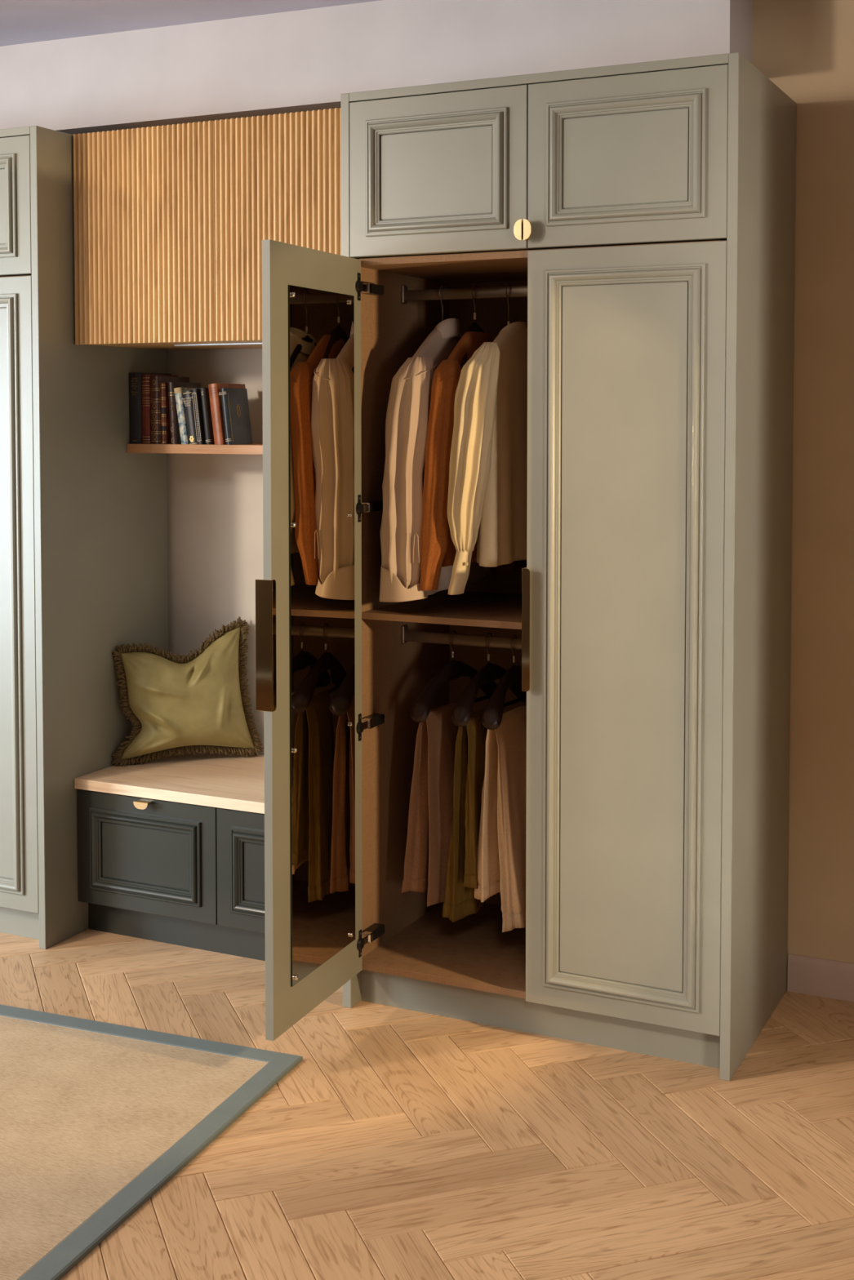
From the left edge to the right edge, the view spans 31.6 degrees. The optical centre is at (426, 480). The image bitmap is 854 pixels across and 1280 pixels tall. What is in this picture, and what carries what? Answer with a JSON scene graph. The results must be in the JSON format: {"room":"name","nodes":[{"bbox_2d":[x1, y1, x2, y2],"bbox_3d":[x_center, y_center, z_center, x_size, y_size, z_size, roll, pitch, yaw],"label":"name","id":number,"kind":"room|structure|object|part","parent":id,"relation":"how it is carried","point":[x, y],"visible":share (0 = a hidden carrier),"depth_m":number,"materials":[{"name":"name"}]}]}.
{"room":"bedroom","nodes":[
{"label":"bedroom","id":0,"kind":"room"},
{"bbox_2d":[0,0,380,46],"bbox_3d":[-1.510,-1.313,1.935,7.800,0.164,6.500,1,3,26],"label":"ceiling","id":1,"kind":"structure","parent":0,"point":[21,21],"depth_m":4.49,"materials":[{"name":"paint"}]},
{"bbox_2d":[0,0,752,135],"bbox_3d":[-1.466,-1.362,5.126,5.127,0.452,0.305,1,3,26],"label":"wall","id":2,"kind":"structure","parent":0,"point":[294,61],"depth_m":4.40,"materials":[{"name":"white paint"}]},
{"bbox_2d":[0,928,853,1279],"bbox_3d":[-1.510,1.528,2.059,7.800,0.060,6.500,1,3,26],"label":"floor","id":3,"kind":"structure","parent":0,"point":[402,1144],"depth_m":3.26,"materials":[{"name":"brown wood"}]},
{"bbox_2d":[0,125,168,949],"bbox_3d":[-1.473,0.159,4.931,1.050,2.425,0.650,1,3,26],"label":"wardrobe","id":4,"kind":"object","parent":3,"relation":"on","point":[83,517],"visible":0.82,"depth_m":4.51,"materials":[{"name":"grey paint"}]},
{"bbox_3d":[-1.384,-0.810,4.495,0.398,0.300,0.017,1,3,26],"label":"moulding","id":5,"kind":"part","parent":4,"relation":"part of","materials":[{"name":"green paint"}]},
{"bbox_3d":[-1.384,0.340,4.545,0.398,1.788,0.017,1,3,26],"label":"moulding","id":6,"kind":"part","parent":4,"relation":"part of","materials":[{"name":"green paint"}]},
{"bbox_3d":[-1.376,-0.811,4.512,0.498,0.400,0.022,1,3,26],"label":"door","id":7,"kind":"part","parent":4,"relation":"part of","materials":[{"name":"green paint"}]},
{"bbox_3d":[-1.376,0.340,4.562,0.498,1.888,0.022,1,3,26],"label":"door","id":8,"kind":"part","parent":4,"relation":"part of","materials":[{"name":"green paint"}]},
{"bbox_2d":[0,1004,302,1279],"bbox_3d":[-1.664,1.458,2.846,1.900,0.011,2.600,1,3,21],"label":"rug","id":9,"kind":"object","parent":3,"relation":"on","point":[96,1117],"visible":1,"depth_m":3.38,"materials":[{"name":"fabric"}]},
{"bbox_2d":[76,789,265,960],"bbox_3d":[-0.511,1.162,4.604,1.002,0.449,0.541,1,3,26],"label":"base cabinet","id":10,"kind":"object","parent":3,"relation":"on","point":[178,873],"visible":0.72,"depth_m":4.46,"materials":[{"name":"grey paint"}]},
{"bbox_3d":[-0.840,0.960,4.470,0.052,0.020,0.030,1,3,26],"label":"drawer pull","id":11,"kind":"part","parent":10,"relation":"part of","materials":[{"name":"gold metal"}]},
{"bbox_3d":[-0.844,1.118,4.486,0.400,0.250,0.017,1,3,26],"label":"moulding","id":12,"kind":"part","parent":10,"relation":"part of","materials":[{"name":"green paint"}]},
{"bbox_3d":[-0.835,1.117,4.503,0.501,0.346,0.022,1,3,26],"label":"drawer","id":13,"kind":"part","parent":10,"relation":"part of","materials":[{"name":"green paint"}]},
{"bbox_2d":[74,751,264,813],"bbox_3d":[-0.506,0.919,4.604,1.002,0.032,0.526,1,3,26],"label":"bench top","id":14,"kind":"structure","parent":10,"relation":"on","point":[233,782],"depth_m":4.56,"materials":[{"name":"brown wood"}]},
{"bbox_2d":[111,616,264,766],"bbox_3d":[-0.755,0.671,4.791,0.485,0.447,0.148,-1,3,-17],"label":"cushion","id":15,"kind":"object","parent":14,"relation":"on","point":[197,702],"visible":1,"depth_m":4.76,"materials":[{"name":"olive velvet"},{"name":"brown yarn"}]},
{"bbox_3d":[-0.383,1.126,4.287,0.496,0.346,0.022,1,3,26],"label":"drawer","id":16,"kind":"part","parent":10,"relation":"part of","materials":[{"name":"green paint"}]},
{"bbox_3d":[-0.391,1.128,4.269,0.394,0.250,0.017,1,3,26],"label":"moulding","id":17,"kind":"part","parent":10,"relation":"part of","materials":[{"name":"green paint"}]},
{"bbox_2d":[255,52,796,1080],"bbox_3d":[0.279,0.207,3.833,1.050,2.425,1.120,1,3,26],"label":"wardrobe","id":18,"kind":"object","parent":3,"relation":"on","point":[638,219],"visible":0.99,"depth_m":3.71,"materials":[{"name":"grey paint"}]},
{"bbox_3d":[-0.379,0.386,3.547,0.044,0.310,0.019,1,3,23],"label":"handle","id":19,"kind":"part","parent":18,"relation":"part of","materials":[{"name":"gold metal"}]},
{"bbox_3d":[-0.279,0.374,3.767,0.022,1.888,0.497,1,3,23],"label":"mirrored door","id":20,"kind":"part","parent":18,"relation":"part of","materials":[{"name":"green paint"}]},
{"bbox_2d":[289,285,355,986],"bbox_3d":[-0.257,0.373,3.778,0.001,1.688,0.356,1,3,23],"label":"mirror","id":21,"kind":"object","parent":18,"relation":"attached to","point":[322,323],"depth_m":3.77,"materials":[{"name":"clear mirror"}]},
{"bbox_3d":[-0.177,0.073,3.964,0.004,0.072,0.015,1,3,22],"label":"hinge plate","id":22,"kind":"part","parent":18,"relation":"part of","materials":[{"name":"black metal"}]},
{"bbox_3d":[-0.177,-0.507,3.939,0.004,0.072,0.015,1,3,22],"label":"hinge plate","id":23,"kind":"part","parent":18,"relation":"part of","materials":[{"name":"black metal"}]},
{"bbox_2d":[355,502,363,514],"bbox_3d":[-0.175,0.073,3.960,0.008,0.033,0.034,1,3,23],"label":"hinge","id":24,"kind":"object","parent":18,"relation":"on","point":[359,506],"depth_m":3.95,"materials":[{"name":"black metal"}]},
{"bbox_2d":[355,280,363,293],"bbox_3d":[-0.175,-0.506,3.935,0.008,0.033,0.034,1,3,23],"label":"hinge","id":25,"kind":"object","parent":18,"relation":"on","point":[359,285],"depth_m":3.93,"materials":[{"name":"black metal"}]},
{"bbox_3d":[-0.177,0.652,3.990,0.004,0.072,0.015,1,3,22],"label":"hinge plate","id":26,"kind":"part","parent":18,"relation":"part of","materials":[{"name":"black metal"}]},
{"bbox_3d":[-0.177,1.232,4.015,0.004,0.072,0.015,1,3,22],"label":"hinge plate","id":27,"kind":"part","parent":18,"relation":"part of","materials":[{"name":"black metal"}]},
{"bbox_2d":[356,937,364,950],"bbox_3d":[-0.175,1.232,4.011,0.008,0.033,0.034,1,3,23],"label":"hinge","id":28,"kind":"object","parent":18,"relation":"on","point":[360,941],"depth_m":4.00,"materials":[{"name":"black metal"}]},
{"bbox_2d":[356,721,364,733],"bbox_3d":[-0.175,0.652,3.986,0.008,0.033,0.034,1,3,23],"label":"hinge","id":29,"kind":"object","parent":18,"relation":"on","point":[360,725],"depth_m":3.98,"materials":[{"name":"black metal"}]},
{"bbox_3d":[-0.167,-0.508,3.971,0.026,0.025,0.054,1,3,26],"label":"hinge arm","id":30,"kind":"part","parent":18,"relation":"part of","materials":[{"name":"silver metal"}]},
{"bbox_3d":[-0.167,0.071,3.997,0.026,0.025,0.054,1,3,26],"label":"hinge arm","id":31,"kind":"part","parent":18,"relation":"part of","materials":[{"name":"silver metal"}]},
{"bbox_3d":[-0.167,0.651,4.022,0.026,0.025,0.054,1,3,26],"label":"hinge arm","id":32,"kind":"part","parent":18,"relation":"part of","materials":[{"name":"silver metal"}]},
{"bbox_3d":[-0.167,1.230,4.047,0.026,0.025,0.054,1,3,26],"label":"hinge arm","id":33,"kind":"part","parent":18,"relation":"part of","materials":[{"name":"silver metal"}]},
{"bbox_3d":[-0.078,0.188,4.274,0.025,2.425,0.633,1,3,26],"label":"panel","id":34,"kind":"part","parent":18,"relation":"part of","materials":[{"name":"green paint"}]},
{"bbox_3d":[-0.062,0.351,4.281,0.003,1.859,0.595,1,3,26],"label":"lining panel","id":35,"kind":"part","parent":18,"relation":"part of","materials":[{"name":"wood"}]},
{"bbox_3d":[0.018,-0.780,3.825,0.396,0.300,0.017,1,3,26],"label":"moulding","id":36,"kind":"part","parent":18,"relation":"part of","materials":[{"name":"green paint"}]},
{"bbox_3d":[0.027,-0.781,3.842,0.497,0.400,0.022,1,3,26],"label":"door","id":37,"kind":"part","parent":18,"relation":"part of","materials":[{"name":"green paint"}]},
{"bbox_2d":[361,591,521,629],"bbox_3d":[0.175,0.355,4.184,0.508,0.018,0.564,1,3,26],"label":"shelf","id":38,"kind":"object","parent":18,"relation":"attached to","point":[490,609],"depth_m":4.08,"materials":[{"name":"wood"}]},
{"bbox_2d":[439,285,445,320],"bbox_3d":[0.058,-0.401,4.175,0.059,0.280,0.380,1,3,26],"label":"hanger","id":39,"kind":"object","parent":18,"relation":"hanging from","point":[441,286],"visible":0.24,"depth_m":4.17,"materials":[{"name":"brown metal"}]},
{"bbox_2d":[379,318,489,602],"bbox_3d":[0.045,-0.068,4.172,0.143,0.758,0.553,1,3,28],"label":"shirt","id":40,"kind":"object","parent":39,"relation":"hanging from","point":[406,422],"visible":0.58,"depth_m":3.95,"materials":[{"name":"beige fabric"}]},
{"bbox_3d":[0.387,1.299,4.106,1.000,0.019,0.598,1,3,26],"label":"board","id":41,"kind":"part","parent":18,"relation":"part of","materials":[{"name":"wood"}]},
{"bbox_2d":[409,630,497,723],"bbox_3d":[0.086,0.529,4.200,0.059,0.225,0.410,2,3,35],"label":"hanger","id":42,"kind":"object","parent":18,"relation":"hanging from","point":[420,708],"visible":0.88,"depth_m":4.15,"materials":[{"name":"black plastic"}]},
{"bbox_2d":[401,702,458,906],"bbox_3d":[0.035,0.885,4.170,0.143,0.526,0.256,1,3,26],"label":"trousers","id":43,"kind":"object","parent":42,"relation":"hanging from","point":[431,809],"visible":0.52,"depth_m":4.11,"materials":[{"name":"beige fabric"}]},
{"bbox_3d":[0.070,0.886,4.147,0.065,0.525,0.245,2,3,36],"label":"leg","id":44,"kind":"part","parent":43,"relation":"part of","materials":[{"name":"beige fabric"}]},
{"bbox_3d":[0.162,0.444,4.162,0.508,0.030,0.015,1,3,26],"label":"hanging rail","id":45,"kind":"part","parent":18,"relation":"part of","materials":[{"name":"brown metal"}]},
{"bbox_3d":[0.162,-0.514,4.120,0.508,0.030,0.015,1,3,26],"label":"hanging rail","id":46,"kind":"part","parent":18,"relation":"part of","materials":[{"name":"brown metal"}]},
{"bbox_2d":[459,284,484,369],"bbox_3d":[0.146,-0.400,4.133,0.059,0.278,0.360,1,3,26],"label":"hanger","id":47,"kind":"object","parent":18,"relation":"hanging from","point":[474,326],"visible":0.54,"depth_m":4.12,"materials":[{"name":"brown metal"}]},
{"bbox_2d":[419,331,515,591],"bbox_3d":[0.139,-0.064,4.135,0.101,0.684,0.519,1,3,28],"label":"shirt","id":48,"kind":"object","parent":47,"relation":"hanging from","point":[437,549],"visible":0.39,"depth_m":3.92,"materials":[{"name":"orange fabric"}]},
{"bbox_2d":[450,632,526,727],"bbox_3d":[0.184,0.531,4.154,0.059,0.225,0.410,1,3,31],"label":"hanger","id":49,"kind":"object","parent":18,"relation":"hanging from","point":[461,713],"visible":0.84,"depth_m":4.09,"materials":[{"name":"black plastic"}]},
{"bbox_2d":[442,706,504,922],"bbox_3d":[0.138,0.902,4.120,0.112,0.556,0.243,1,3,26],"label":"trousers","id":50,"kind":"object","parent":49,"relation":"hanging from","point":[460,901],"visible":0.51,"depth_m":4.05,"materials":[{"name":"fabric"}]},
{"bbox_3d":[0.121,0.902,4.131,0.069,0.555,0.237,1,3,26],"label":"leg","id":51,"kind":"part","parent":50,"relation":"part of","materials":[{"name":"fabric"}]},
{"bbox_3d":[0.159,0.854,4.102,0.055,0.457,0.232,2,3,32],"label":"leg","id":52,"kind":"part","parent":50,"relation":"part of","materials":[{"name":"fabric"}]},
{"bbox_2d":[480,634,521,729],"bbox_3d":[0.253,0.533,4.123,0.059,0.225,0.410,1,3,27],"label":"hanger","id":53,"kind":"object","parent":18,"relation":"hanging from","point":[491,717],"visible":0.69,"depth_m":4.00,"materials":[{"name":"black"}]},
{"bbox_2d":[474,705,526,932],"bbox_3d":[0.231,0.903,4.067,0.150,0.553,0.255,1,3,26],"label":"trousers","id":54,"kind":"object","parent":53,"relation":"hanging from","point":[501,846],"visible":0.84,"depth_m":4.01,"materials":[{"name":"beige fabric"}]},
{"bbox_3d":[0.194,0.870,4.083,0.065,0.487,0.243,1,3,26],"label":"leg","id":55,"kind":"part","parent":54,"relation":"part of","materials":[{"name":"beige fabric"}]},
{"bbox_3d":[0.258,0.904,4.055,0.088,0.552,0.254,1,3,26],"label":"leg","id":56,"kind":"part","parent":54,"relation":"part of","materials":[{"name":"beige fabric"}]},
{"bbox_2d":[505,282,511,324],"bbox_3d":[0.237,-0.399,4.090,0.059,0.276,0.370,1,3,26],"label":"hanger","id":57,"kind":"object","parent":18,"relation":"hanging from","point":[508,322],"visible":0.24,"depth_m":4.09,"materials":[{"name":"brown metal"}]},
{"bbox_2d":[447,321,527,595],"bbox_3d":[0.229,-0.071,4.080,0.133,0.716,0.536,2,3,32],"label":"shirt","id":58,"kind":"object","parent":57,"relation":"hanging from","point":[486,500],"visible":0.76,"depth_m":3.92,"materials":[{"name":"beige fabric"}]},
{"bbox_3d":[0.229,-0.618,3.723,0.020,0.053,0.030,1,3,26],"label":"knob","id":59,"kind":"part","parent":18,"relation":"part of","materials":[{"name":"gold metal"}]},
{"bbox_3d":[0.253,0.370,3.764,0.021,0.307,0.038,1,3,26],"label":"handle","id":60,"kind":"part","parent":18,"relation":"part of","materials":[{"name":"gold metal"}]},
{"bbox_3d":[0.252,-0.617,3.712,0.020,0.053,0.030,1,3,26],"label":"knob","id":61,"kind":"part","parent":18,"relation":"part of","materials":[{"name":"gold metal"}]},
{"bbox_3d":[0.470,0.379,3.659,0.400,1.788,0.017,1,3,26],"label":"moulding","id":62,"kind":"part","parent":18,"relation":"part of","materials":[{"name":"green paint"}]},
{"bbox_3d":[0.470,-0.771,3.609,0.397,0.300,0.017,1,3,26],"label":"moulding","id":63,"kind":"part","parent":18,"relation":"part of","materials":[{"name":"green paint"}]},
{"bbox_3d":[0.478,0.378,3.677,0.498,1.888,0.022,1,3,26],"label":"door","id":64,"kind":"part","parent":18,"relation":"part of","materials":[{"name":"green paint"}]},
{"bbox_3d":[0.478,-0.772,3.626,0.498,0.400,0.022,1,3,26],"label":"door","id":65,"kind":"part","parent":18,"relation":"part of","materials":[{"name":"green paint"}]},
{"bbox_3d":[0.847,0.207,3.832,0.025,2.425,0.633,1,3,26],"label":"panel","id":66,"kind":"part","parent":18,"relation":"part of","materials":[{"name":"green paint"}]},
{"bbox_2d":[165,0,853,970],"bbox_3d":[-0.276,-0.073,4.804,7.600,2.900,0.160,1,3,26],"label":"wall","id":67,"kind":"structure","parent":0,"point":[805,48],"depth_m":4.09,"materials":[{"name":"beige paint"}]},
{"bbox_2d":[126,443,262,454],"bbox_3d":[-0.447,-0.098,4.685,1.002,0.029,0.250,1,3,26],"label":"wall shelf","id":68,"kind":"object","parent":67,"relation":"attached to","point":[254,448],"visible":0.38,"depth_m":4.67,"materials":[{"name":"brown wood"}]},
{"bbox_2d":[128,372,171,443],"bbox_3d":[-0.890,-0.233,4.855,0.047,0.225,0.171,1,3,26],"label":"book","id":69,"kind":"object","parent":68,"relation":"on","point":[135,378],"visible":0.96,"depth_m":4.78,"materials":[{"name":"black fabric"}]},
{"bbox_2d":[142,374,177,444],"bbox_3d":[-0.856,-0.229,4.833,0.031,0.219,0.161,1,3,26],"label":"book","id":70,"kind":"object","parent":68,"relation":"on","point":[146,428],"visible":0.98,"depth_m":4.76,"materials":[{"name":"red leather"}]},
{"bbox_2d":[160,382,171,444],"bbox_3d":[-0.798,-0.214,4.801,0.021,0.192,0.151,0,2,26],"label":"book","id":71,"kind":"object","parent":68,"relation":"on","point":[165,415],"visible":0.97,"depth_m":4.74,"materials":[{"name":"orange leather"}]},
{"bbox_2d":[150,376,189,444],"bbox_3d":[-0.822,-0.226,4.820,0.039,0.213,0.166,1,3,26],"label":"book","id":72,"kind":"object","parent":68,"relation":"on","point":[155,394],"visible":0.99,"depth_m":4.75,"materials":[{"name":"brown leather"}]},
{"bbox_2d":[167,382,200,444],"bbox_3d":[-0.766,-0.214,4.788,0.035,0.195,0.156,1,3,26],"label":"book","id":73,"kind":"object","parent":68,"relation":"on","point":[174,423],"visible":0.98,"depth_m":4.72,"materials":[{"name":"leather"}]},
{"bbox_2d":[173,386,201,444],"bbox_3d":[-0.744,-0.203,4.759,0.053,0.181,0.121,1,3,26],"label":"book","id":74,"kind":"object","parent":68,"relation":"on","point":[179,395],"visible":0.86,"depth_m":4.71,"materials":[{"name":"paper"}]},
{"bbox_2d":[182,390,197,444],"bbox_3d":[-0.714,-0.197,4.745,0.057,0.171,0.122,1,3,26],"label":"book","id":75,"kind":"object","parent":68,"relation":"on","point":[188,397],"visible":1,"depth_m":4.69,"materials":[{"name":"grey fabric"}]},
{"bbox_2d":[191,388,205,444],"bbox_3d":[-0.689,-0.200,4.733,0.038,0.174,0.121,1,3,26],"label":"book","id":76,"kind":"object","parent":68,"relation":"on","point":[197,399],"visible":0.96,"depth_m":4.68,"materials":[{"name":"black fabric"}]},
{"bbox_3d":[-0.714,-0.198,4.679,0.015,0.151,0.002,-6,0,26],"label":"cream frame","id":77,"kind":"part","parent":76,"relation":"part of","materials":[{"name":"beige paper"}]},
{"bbox_2d":[200,387,214,444],"bbox_3d":[-0.662,-0.201,4.720,0.039,0.177,0.121,1,3,26],"label":"book","id":78,"kind":"object","parent":68,"relation":"on","point":[206,412],"visible":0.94,"depth_m":4.67,"materials":[{"name":"black paper"}]},
{"bbox_2d":[208,382,245,444],"bbox_3d":[-0.618,-0.208,4.723,0.056,0.193,0.166,1,3,26],"label":"book","id":79,"kind":"object","parent":68,"relation":"on","point":[215,402],"visible":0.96,"depth_m":4.65,"materials":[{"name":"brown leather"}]},
{"bbox_2d":[218,387,252,444],"bbox_3d":[-0.595,-0.200,4.690,0.043,0.176,0.126,1,3,26],"label":"book","id":80,"kind":"object","parent":68,"relation":"on","point":[235,406],"visible":1,"depth_m":4.67,"materials":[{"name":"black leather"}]},
{"bbox_2d":[73,107,341,350],"bbox_3d":[-0.503,-0.721,4.538,1.003,0.632,0.506,1,3,26],"label":"upper cabinet","id":81,"kind":"object","parent":67,"relation":"attached to","point":[171,222],"visible":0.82,"depth_m":4.34,"materials":[{"name":"brown wood"}]},
{"bbox_3d":[-0.831,-0.719,4.432,0.500,0.627,0.014,1,3,26],"label":"fluted door","id":82,"kind":"part","parent":81,"relation":"part of","materials":[{"name":"brown wood"}]},
{"bbox_3d":[-0.379,-0.710,4.216,0.498,0.627,0.014,1,3,26],"label":"fluted door","id":83,"kind":"part","parent":81,"relation":"part of","materials":[{"name":"brown wood"}]},
{"bbox_2d":[786,953,853,1002],"bbox_3d":[2.055,1.378,3.655,2.348,0.100,0.016,1,3,26],"label":"baseboard","id":84,"kind":"structure","parent":67,"relation":"attached to","point":[810,975],"depth_m":4.12,"materials":[{"name":"paint"}]}
]}

